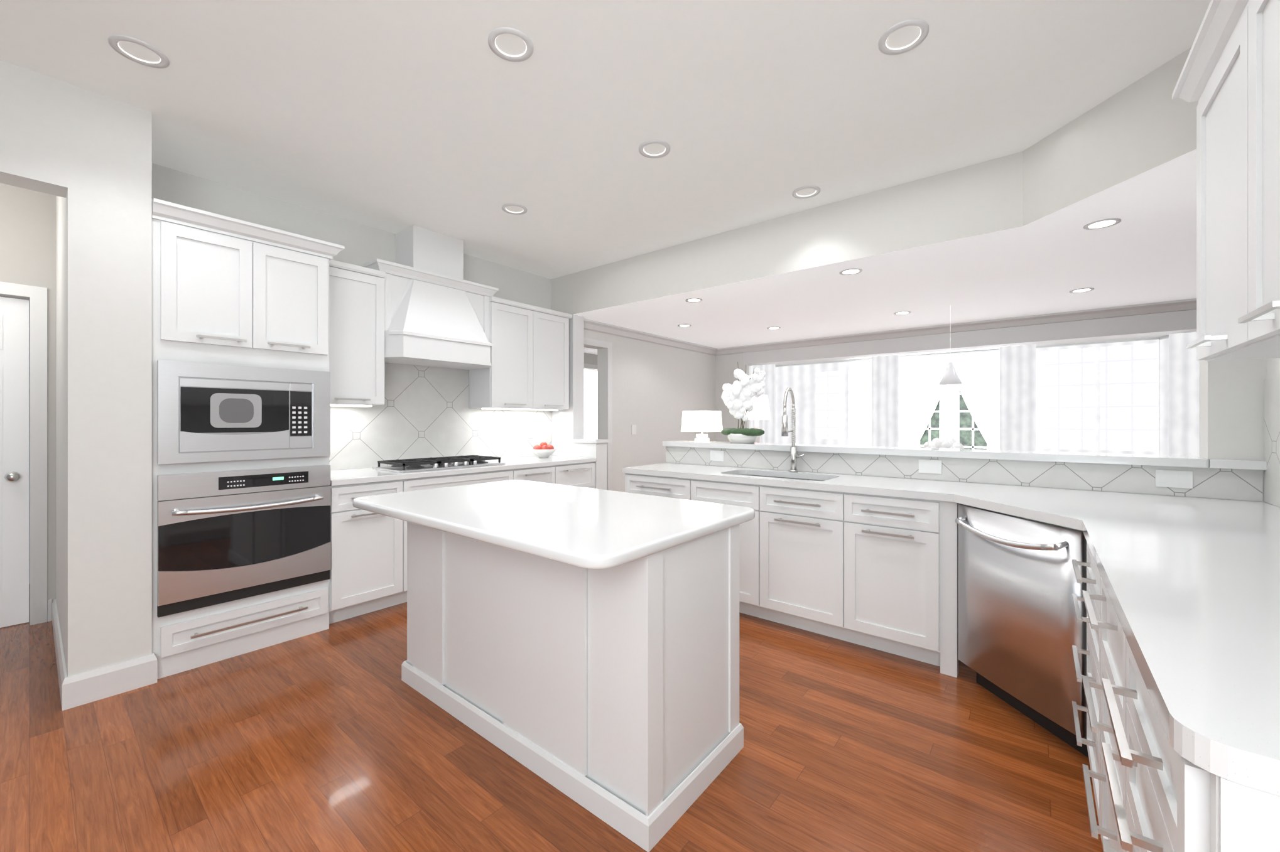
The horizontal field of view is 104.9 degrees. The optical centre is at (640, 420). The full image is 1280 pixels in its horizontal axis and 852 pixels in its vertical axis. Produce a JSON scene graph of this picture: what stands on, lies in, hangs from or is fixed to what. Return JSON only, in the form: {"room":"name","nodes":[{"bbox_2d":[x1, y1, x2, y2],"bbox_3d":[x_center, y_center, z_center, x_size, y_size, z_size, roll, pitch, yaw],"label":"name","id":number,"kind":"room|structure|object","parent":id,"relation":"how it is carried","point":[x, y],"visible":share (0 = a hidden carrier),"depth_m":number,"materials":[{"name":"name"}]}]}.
{"room":"kitchen","nodes":[
{"label":"kitchen","id":0,"kind":"room"},
{"bbox_2d":[0,182,55,624],"bbox_3d":[-4.264,-0.160,2.479,0.150,2.820,1.704,0,0,39],"label":"wall","id":1,"kind":"structure","parent":0,"point":[27,217],"depth_m":3.05,"materials":[{"name":"paint"}]},
{"bbox_2d":[0,297,28,628],"bbox_3d":[-4.031,0.250,2.701,0.114,1.990,0.852,0,0,39],"label":"hall door","id":2,"kind":"structure","parent":1,"relation":"in","point":[14,312],"depth_m":3.00,"materials":[{"name":"white wood"}]},
{"bbox_2d":[0,281,47,625],"bbox_3d":[-4.003,0.212,2.670,0.014,2.075,1.008,0,0,39],"label":"door frame","id":3,"kind":"structure","parent":1,"relation":"attached to","point":[37,296],"depth_m":3.03,"materials":[{"name":"white wood"}]},
{"bbox_2d":[47,599,51,621],"bbox_3d":[-3.680,1.183,3.070,0.015,0.135,0.016,0,0,39],"label":"baseboard","id":4,"kind":"structure","parent":1,"relation":"attached to","point":[49,601],"depth_m":3.07,"materials":[{"name":"white wood"}]},
{"bbox_2d":[0,59,67,197],"bbox_3d":[-3.088,-1.292,1.531,0.160,0.555,1.704,0,0,39],"label":"wall","id":5,"kind":"structure","parent":0,"point":[34,105],"depth_m":2.07,"materials":[{"name":"paint"}]},
{"bbox_2d":[55,83,151,677],"bbox_3d":[-3.057,-0.160,2.768,1.665,2.820,0.261,0,0,39],"label":"pillar","id":6,"kind":"structure","parent":0,"point":[103,222],"depth_m":2.25,"materials":[{"name":"paint"}]},
{"bbox_2d":[52,599,157,710],"bbox_3d":[-2.984,1.183,2.709,1.512,0.135,0.295,0,0,39],"label":"baseboard","id":7,"kind":"structure","parent":6,"relation":"attached to","point":[83,688],"depth_m":2.24,"materials":[{"name":"white wood"}]},
{"bbox_2d":[151,163,550,470],"bbox_3d":[-1.935,-0.160,3.980,0.150,2.820,3.035,0,0,39],"label":"wall","id":8,"kind":"structure","parent":0,"point":[363,244],"depth_m":3.46,"materials":[{"name":"paint"}]},
{"bbox_2d":[329,260,385,405],"bbox_3d":[-2.058,-0.580,3.401,0.380,0.940,0.447,0,0,39],"label":"upper cabinet","id":9,"kind":"object","parent":8,"relation":"attached to","point":[357,292],"visible":0.73,"depth_m":3.34,"materials":[{"name":"white wood"}]},
{"bbox_2d":[360,224,498,369],"bbox_3d":[-1.615,-0.959,3.890,0.454,1.018,0.996,0,0,39],"label":"wooden range hood","id":10,"kind":"object","parent":8,"relation":"attached to","point":[435,317],"visible":0.91,"depth_m":3.76,"materials":[{"name":"white wood"}]},
{"bbox_2d":[329,362,551,470],"bbox_3d":[-1.632,-0.048,4.226,0.007,0.803,2.266,0,0,39],"label":"tile backsplash","id":11,"kind":"structure","parent":8,"relation":"attached to","point":[426,412],"depth_m":4.05,"materials":[{"name":"white tile"}]},
{"bbox_2d":[469,296,572,410],"bbox_3d":[-1.083,-0.580,4.609,0.380,0.940,0.919,0,0,39],"label":"upper cabinet","id":12,"kind":"object","parent":8,"relation":"attached to","point":[529,368],"visible":1,"depth_m":4.43,"materials":[{"name":"white wood"}]},
{"bbox_2d":[330,404,558,410],"bbox_3d":[-1.515,-0.105,4.095,0.080,0.010,2.129,0,0,39],"label":"light strips","id":13,"kind":"object","parent":12,"relation":"attached to","point":[331,405],"visible":0.79,"depth_m":4.31,"materials":[{"name":"white plastic"}]},
{"bbox_2d":[0,584,1102,851],"bbox_3d":[0.250,1.275,3.654,7.800,0.050,9.200,0,0,39],"label":"floor","id":14,"kind":"structure","parent":0,"point":[317,742],"depth_m":1.79,"materials":[{"name":"brown wood"}]},
{"bbox_2d":[151,198,344,679],"bbox_3d":[-2.302,0.099,2.859,0.680,2.302,0.823,0,0,39],"label":"tall cabinet","id":15,"kind":"object","parent":14,"relation":"on","point":[226,290],"visible":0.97,"depth_m":2.59,"materials":[{"name":"white wood"}]},
{"bbox_2d":[157,359,330,464],"bbox_3d":[-2.087,-0.041,2.654,0.034,0.500,0.737,0,0,39],"label":"built-in microwave","id":16,"kind":"object","parent":15,"relation":"attached to","point":[206,412],"visible":1,"depth_m":2.59,"materials":[{"name":"silver metal"}]},
{"bbox_2d":[157,464,330,617],"bbox_3d":[-2.059,0.604,2.631,0.106,0.681,0.737,0,0,39],"label":"wall oven","id":17,"kind":"object","parent":15,"relation":"in","point":[223,536],"visible":1,"depth_m":2.59,"materials":[{"name":"silver metal"}]},
{"bbox_2d":[329,462,594,624],"bbox_3d":[-1.370,0.822,4.014,0.680,0.857,2.266,0,0,39],"label":"base cabinet","id":18,"kind":"object","parent":14,"relation":"on","point":[368,573],"visible":0.31,"depth_m":3.17,"materials":[{"name":"white wood"}]},
{"bbox_2d":[329,455,596,486],"bbox_3d":[-1.383,0.374,4.025,0.647,0.038,2.266,0,0,39],"label":"countertop","id":19,"kind":"structure","parent":18,"relation":"on","point":[356,476],"depth_m":3.56,"materials":[{"name":"white stone"}]},
{"bbox_2d":[371,455,505,472],"bbox_3d":[-1.540,0.324,3.832,0.460,0.060,0.860,0,0,39],"label":"gas cooktop","id":20,"kind":"object","parent":19,"relation":"in","point":[415,465],"visible":1,"depth_m":3.68,"materials":[{"name":"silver metal"}]},
{"bbox_2d":[530,441,557,457],"bbox_3d":[-0.925,0.278,4.730,0.260,0.153,0.260,0,0,39],"label":"fruit bowl","id":21,"kind":"object","parent":19,"relation":"on","point":[544,450],"visible":1,"depth_m":4.66,"materials":[{"name":"white ceramic"}]},
{"bbox_2d":[401,521,743,851],"bbox_3d":[-0.375,0.822,2.128,1.507,0.857,0.593,0,0,39],"label":"base cabinet","id":22,"kind":"object","parent":14,"relation":"on","point":[617,688],"visible":0.72,"depth_m":1.68,"materials":[{"name":"white wood"}]},
{"bbox_2d":[352,479,754,569],"bbox_3d":[-0.426,0.374,2.130,1.593,0.038,0.950,0,0,39],"label":"countertop","id":23,"kind":"structure","parent":22,"relation":"on","point":[583,527],"depth_m":1.82,"materials":[{"name":"white stone"}]},
{"bbox_2d":[624,472,958,677],"bbox_3d":[0.869,0.822,3.253,2.125,0.857,0.621,0,0,39],"label":"base cabinet","id":24,"kind":"object","parent":14,"relation":"on","point":[880,573],"visible":0.67,"depth_m":2.69,"materials":[{"name":"white wood"}]},
{"bbox_2d":[622,462,1279,796],"bbox_3d":[0.678,0.374,2.157,3.208,0.038,2.568,0,0,39],"label":"countertop","id":25,"kind":"structure","parent":24,"relation":"on","point":[1192,585],"depth_m":1.07,"materials":[{"name":"white stone"}]},
{"bbox_2d":[739,474,824,481],"bbox_3d":[0.908,0.494,3.244,0.750,0.198,0.400,0,0,39],"label":"undermount sink","id":26,"kind":"object","parent":25,"relation":"in","point":[740,475],"visible":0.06,"depth_m":3.41,"materials":[{"name":"metal"}]},
{"bbox_2d":[781,387,804,472],"bbox_3d":[1.039,0.064,3.349,0.107,0.581,0.201,0,0,39],"label":"spring faucet","id":27,"kind":"object","parent":25,"relation":"on","point":[784,427],"visible":1,"depth_m":3.40,"materials":[{"name":"silver metal"}]},
{"bbox_2d":[955,504,1088,758],"bbox_3d":[1.803,0.824,2.095,0.622,0.853,0.589,0,0,-6],"label":"dishwasher","id":28,"kind":"object","parent":14,"relation":"on","point":[1019,628],"visible":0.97,"depth_m":1.99,"materials":[{"name":"silver metal"}]},
{"bbox_2d":[1072,542,1279,851],"bbox_3d":[1.341,0.822,0.970,0.685,0.857,1.549,0,0,39],"label":"drawers","id":29,"kind":"object","parent":14,"relation":"on","point":[1149,797],"visible":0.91,"depth_m":0.80,"materials":[{"name":"white wood"}]},
{"bbox_3d":[2.846,0.870,4.514,1.240,0.760,1.240,0,0,39],"label":"dining table","id":30,"kind":"object","parent":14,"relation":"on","visible":0},
{"bbox_2d":[923,437,964,449],"bbox_3d":[2.798,0.322,4.546,0.236,0.334,0.281,0,0,-4],"label":"flowers","id":31,"kind":"object","parent":30,"relation":"on","point":[950,443],"visible":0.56,"depth_m":4.47,"materials":[{"name":"white plant"}]},
{"bbox_3d":[1.435,0.860,6.038,0.450,0.780,0.500,0,0,39],"label":"side table","id":32,"kind":"object","parent":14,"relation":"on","visible":0},
{"bbox_2d":[744,395,770,442],"bbox_3d":[1.431,0.080,6.041,0.340,0.779,0.340,0,0,39],"label":"lamp","id":33,"kind":"object","parent":32,"relation":"on","point":[760,411],"visible":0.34,"depth_m":5.91,"materials":[{"name":"white fabric"}]},
{"bbox_2d":[584,352,597,371],"bbox_3d":[-0.285,0.095,7.394,1.570,2.310,4.050,0,0,39],"label":"wall","id":34,"kind":"structure","parent":0,"point":[589,358],"depth_m":7.80,"materials":[{"name":"paint"}]},
{"bbox_2d":[584,363,597,369],"bbox_3d":[-0.696,0.180,7.885,0.012,2.140,0.740,0,0,39],"label":"door frame","id":35,"kind":"structure","parent":34,"relation":"attached to","point":[586,366],"depth_m":7.77,"materials":[{"name":"white wood"}]},
{"bbox_2d":[0,0,1210,279],"bbox_3d":[-0.999,-1.520,1.963,5.880,0.100,5.000,0,0,39],"label":"ceiling","id":36,"kind":"structure","parent":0,"point":[392,116],"depth_m":2.22,"materials":[{"name":"white paint"}]},
{"bbox_2d":[108,34,169,68],"bbox_3d":[-1.991,-1.478,1.960,0.172,0.028,0.172,0,0,39],"label":"recessed light","id":37,"kind":"object","parent":36,"relation":"in","point":[113,40],"visible":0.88,"depth_m":1.95,"materials":[{"name":"white"}]},
{"bbox_2d":[488,27,533,62],"bbox_3d":[-0.504,-1.478,1.923,0.172,0.028,0.172,0,0,39],"label":"recessed light","id":38,"kind":"object","parent":36,"relation":"in","point":[492,37],"visible":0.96,"depth_m":1.92,"materials":[{"name":"white"}]},
{"bbox_2d":[501,203,526,214],"bbox_3d":[-0.870,-1.478,3.413,0.172,0.028,0.172,0,0,39],"label":"recessed light","id":39,"kind":"object","parent":36,"relation":"in","point":[504,207],"visible":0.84,"depth_m":3.41,"materials":[{"name":"white"}]},
{"bbox_2d":[638,140,670,158],"bbox_3d":[0.078,-1.478,2.661,0.172,0.028,0.172,0,0,39],"label":"recessed light","id":40,"kind":"object","parent":36,"relation":"in","point":[641,151],"visible":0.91,"depth_m":2.66,"materials":[{"name":"white"}]},
{"bbox_2d":[791,185,820,198],"bbox_3d":[1.067,-1.478,3.161,0.172,0.028,0.172,0,0,39],"label":"recessed light","id":41,"kind":"object","parent":36,"relation":"in","point":[818,189],"visible":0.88,"depth_m":3.16,"materials":[{"name":"white"}]},
{"bbox_2d":[878,18,928,55],"bbox_3d":[1.007,-1.478,1.885,0.172,0.028,0.172,0,0,39],"label":"recessed light","id":42,"kind":"object","parent":36,"relation":"in","point":[923,26],"visible":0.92,"depth_m":1.88,"materials":[{"name":"white"}]},
{"bbox_2d":[584,329,715,492],"bbox_3d":[0.208,0.095,6.302,0.150,2.310,2.970,0,0,39],"label":"wall","id":43,"kind":"structure","parent":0,"point":[653,384],"depth_m":6.03,"materials":[{"name":"grey paint"}]},
{"bbox_2d":[584,337,612,490],"bbox_3d":[-0.488,0.188,5.309,0.011,2.125,0.549,0,0,39],"label":"door frame","id":44,"kind":"structure","parent":43,"relation":"attached to","point":[589,341],"depth_m":5.48,"materials":[{"name":"white wood"}]},
{"bbox_2d":[631,425,636,434],"bbox_3d":[-0.072,0.105,5.828,0.006,0.110,0.080,0,0,39],"label":"switch plate","id":45,"kind":"object","parent":43,"relation":"attached to","point":[633,427],"visible":1,"depth_m":5.82,"materials":[{"name":"white plastic"}]},
{"bbox_2d":[550,47,1198,354],"bbox_3d":[1.509,-1.315,5.214,7.800,0.510,5.190,0,0,39],"label":"ceiling","id":46,"kind":"structure","parent":0,"point":[1005,237],"depth_m":3.32,"materials":[{"name":"white paint"}]},
{"bbox_2d":[677,324,691,327],"bbox_3d":[0.496,-1.057,5.472,0.150,0.004,0.150,0,0,39],"label":"recessed light","id":47,"kind":"object","parent":46,"relation":"in","point":[682,325],"visible":1,"depth_m":5.46,"materials":[{"name":"white"}]},
{"bbox_2d":[685,297,702,302],"bbox_3d":[0.473,-1.057,4.321,0.150,0.004,0.150,0,0,39],"label":"recessed light","id":48,"kind":"object","parent":46,"relation":"in","point":[694,299],"visible":1,"depth_m":4.32,"materials":[{"name":"white plastic"}]},
{"bbox_2d":[766,326,780,329],"bbox_3d":[1.526,-1.057,5.617,0.150,0.004,0.150,0,0,39],"label":"recessed light","id":49,"kind":"object","parent":46,"relation":"in","point":[772,328],"visible":1,"depth_m":5.61,"materials":[{"name":"white"}]},
{"bbox_2d":[839,268,862,275],"bbox_3d":[1.497,-1.057,3.495,0.150,0.004,0.150,0,0,39],"label":"recessed light","id":50,"kind":"object","parent":46,"relation":"in","point":[851,271],"visible":1,"depth_m":3.49,"materials":[{"name":"white"}]},
{"bbox_2d":[893,310,911,314],"bbox_3d":[2.577,-1.057,4.834,0.150,0.004,0.150,0,0,39],"label":"recessed light","id":51,"kind":"object","parent":46,"relation":"in","point":[906,312],"visible":1,"depth_m":4.83,"materials":[{"name":"white"}]},
{"bbox_2d":[938,362,962,385],"bbox_3d":[2.846,-0.698,4.514,0.184,0.725,0.184,0,0,39],"label":"pendant lamp","id":52,"kind":"object","parent":46,"relation":"hanging from","point":[950,377],"visible":1,"depth_m":4.48,"materials":[{"name":"white glass"}]},
{"bbox_2d":[1069,287,1094,293],"bbox_3d":[3.584,-1.057,3.996,0.150,0.004,0.150,0,0,39],"label":"recessed light","id":53,"kind":"object","parent":46,"relation":"in","point":[1081,290],"visible":1,"depth_m":3.99,"materials":[{"name":"white"}]},
{"bbox_2d":[1083,217,1121,229],"bbox_3d":[2.483,-1.057,2.648,0.150,0.004,0.150,0,0,39],"label":"recessed light","id":54,"kind":"object","parent":46,"relation":"in","point":[1102,223],"visible":1,"depth_m":2.64,"materials":[{"name":"white plastic"}]},
{"bbox_2d":[550,314,1266,504],"bbox_3d":[0.898,0.095,3.740,4.860,2.310,0.180,0,0,39],"label":"wall","id":55,"kind":"structure","parent":0,"point":[1231,392],"depth_m":2.25,"materials":[{"name":"white paint"}]},
{"bbox_2d":[662,440,1266,470],"bbox_3d":[1.534,0.195,3.250,3.247,0.039,0.275,0,0,39],"label":"bar ledge","id":56,"kind":"object","parent":55,"relation":"attached to","point":[1074,457],"visible":1,"depth_m":2.71,"materials":[{"name":"white stone"}]},
{"bbox_2d":[680,410,722,442],"bbox_3d":[0.515,0.047,4.094,0.250,0.255,0.250,0,0,39],"label":"table lamp","id":57,"kind":"object","parent":56,"relation":"on","point":[701,421],"visible":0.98,"depth_m":4.01,"materials":[{"name":"white fabric"}]},
{"bbox_2d":[721,361,765,443],"bbox_3d":[0.808,-0.146,3.859,0.377,0.640,0.247,0,0,24],"label":"orchid plant","id":58,"kind":"object","parent":56,"relation":"on","point":[737,397],"visible":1,"depth_m":3.79,"materials":[{"name":"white plant"}]},
{"bbox_2d":[715,329,1196,442],"bbox_3d":[3.427,0.095,5.895,5.670,2.310,0.680,0,0,39],"label":"wall","id":59,"kind":"structure","parent":0,"point":[725,365],"depth_m":6.46,"materials":[{"name":"paint"}]},
{"bbox_2d":[775,359,871,446],"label":"window frame","id":60,"kind":"structure","parent":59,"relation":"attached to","point":[801,379],"depth_m":6.95,"materials":[{"name":"white wood"}]},
{"bbox_2d":[584,298,1196,356],"bbox_3d":[2.377,-1.012,4.474,5.519,0.094,2.848,0,0,39],"label":"crown molding","id":61,"kind":"structure","parent":59,"relation":"attached to","point":[1187,304],"depth_m":5.43,"materials":[{"name":"white wood"}]},
{"bbox_2d":[898,351,999,450],"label":"curtain","id":62,"kind":"object","parent":59,"relation":"attached to","point":[921,389],"depth_m":5.90,"materials":[{"name":"grey fabric"}]},
{"bbox_2d":[917,384,989,449],"bbox_3d":[3.740,0.249,5.893,0.820,2.002,0.050,0,0,39],"label":"window","id":63,"kind":"structure","parent":59,"relation":"in","point":[951,417],"depth_m":5.86,"materials":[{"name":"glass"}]},
{"bbox_2d":[743,309,1196,428],"bbox_3d":[3.213,0.140,5.622,4.480,2.220,0.013,0,0,39],"label":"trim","id":64,"kind":"structure","parent":59,"relation":"attached to","point":[1186,320],"depth_m":5.19,"materials":[{"name":"grey paint"}]},
{"bbox_2d":[749,331,1199,457],"bbox_3d":[3.236,0.225,5.651,4.400,2.010,0.040,0,0,39],"label":"curtains","id":65,"kind":"object","parent":59,"relation":"attached to","point":[1017,363],"visible":0.48,"depth_m":5.11,"materials":[{"name":"grey fabric"}]},
{"bbox_2d":[1036,337,1168,455],"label":"window frame","id":66,"kind":"structure","parent":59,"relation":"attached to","point":[1163,344],"depth_m":4.94,"materials":[{"name":"white wood"}]},
{"bbox_2d":[665,446,1262,501],"bbox_3d":[1.475,0.284,3.171,3.223,0.139,0.009,0,0,39],"label":"backsplash","id":67,"kind":"structure","parent":0,"point":[1223,483],"depth_m":2.71,"materials":[{"name":"white tile"}]},
{"bbox_2d":[710,450,724,461],"bbox_3d":[0.604,0.275,3.863,0.120,0.080,0.008,0,0,39],"label":"outlet","id":68,"kind":"object","parent":67,"relation":"attached to","point":[715,455],"visible":1,"depth_m":3.86,"materials":[{"name":"white plastic"}]},
{"bbox_2d":[918,459,942,474],"bbox_3d":[1.737,0.275,2.949,0.120,0.080,0.008,0,0,39],"label":"outlet","id":69,"kind":"object","parent":67,"relation":"attached to","point":[925,466],"visible":1,"depth_m":2.95,"materials":[{"name":"white plastic"}]},
{"bbox_2d":[1155,469,1192,488],"bbox_3d":[2.515,0.275,2.321,0.120,0.080,0.008,0,0,39],"label":"outlet","id":70,"kind":"object","parent":67,"relation":"attached to","point":[1164,478],"visible":1,"depth_m":2.32,"materials":[{"name":"white plastic"}]},
{"bbox_2d":[1266,357,1279,379],"bbox_3d":[1.278,-0.160,0.222,0.150,2.820,5.150,0,0,39],"label":"wall","id":71,"kind":"structure","parent":0,"point":[1272,365],"depth_m":2.10,"materials":[{"name":"paint"}]},
{"bbox_2d":[1171,0,1279,361],"bbox_3d":[1.250,-0.616,0.662,0.440,0.872,2.024,0,0,39],"label":"upper cabinet","id":72,"kind":"object","parent":71,"relation":"attached to","point":[1231,66],"visible":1,"depth_m":1.23,"materials":[{"name":"white wood"}]},
{"bbox_2d":[1263,376,1279,507],"bbox_3d":[1.927,0.087,1.155,0.008,0.533,2.558,0,0,39],"label":"tile backsplash","id":73,"kind":"structure","parent":71,"relation":"attached to","point":[1271,386],"depth_m":2.08,"materials":[{"name":"white tile"}]},
{"label":"outside","id":74,"kind":"structure","parent":0,"visible":0},
{"bbox_2d":[584,369,597,439],"bbox_3d":[-0.849,0.200,8.009,0.020,2.100,0.700,0,0,39],"label":"window","id":75,"kind":"structure","parent":74,"point":[590,377],"depth_m":8.05,"materials":[{"name":"white"}]},
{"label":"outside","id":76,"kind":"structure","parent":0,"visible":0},
{"bbox_2d":[815,343,1158,451],"bbox_3d":[3.727,-0.225,5.797,3.300,1.050,0.004,0,0,39],"label":"bay window","id":77,"kind":"structure","parent":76,"point":[1129,374],"depth_m":5.10,"materials":[{"name":"grey"}]}
]}

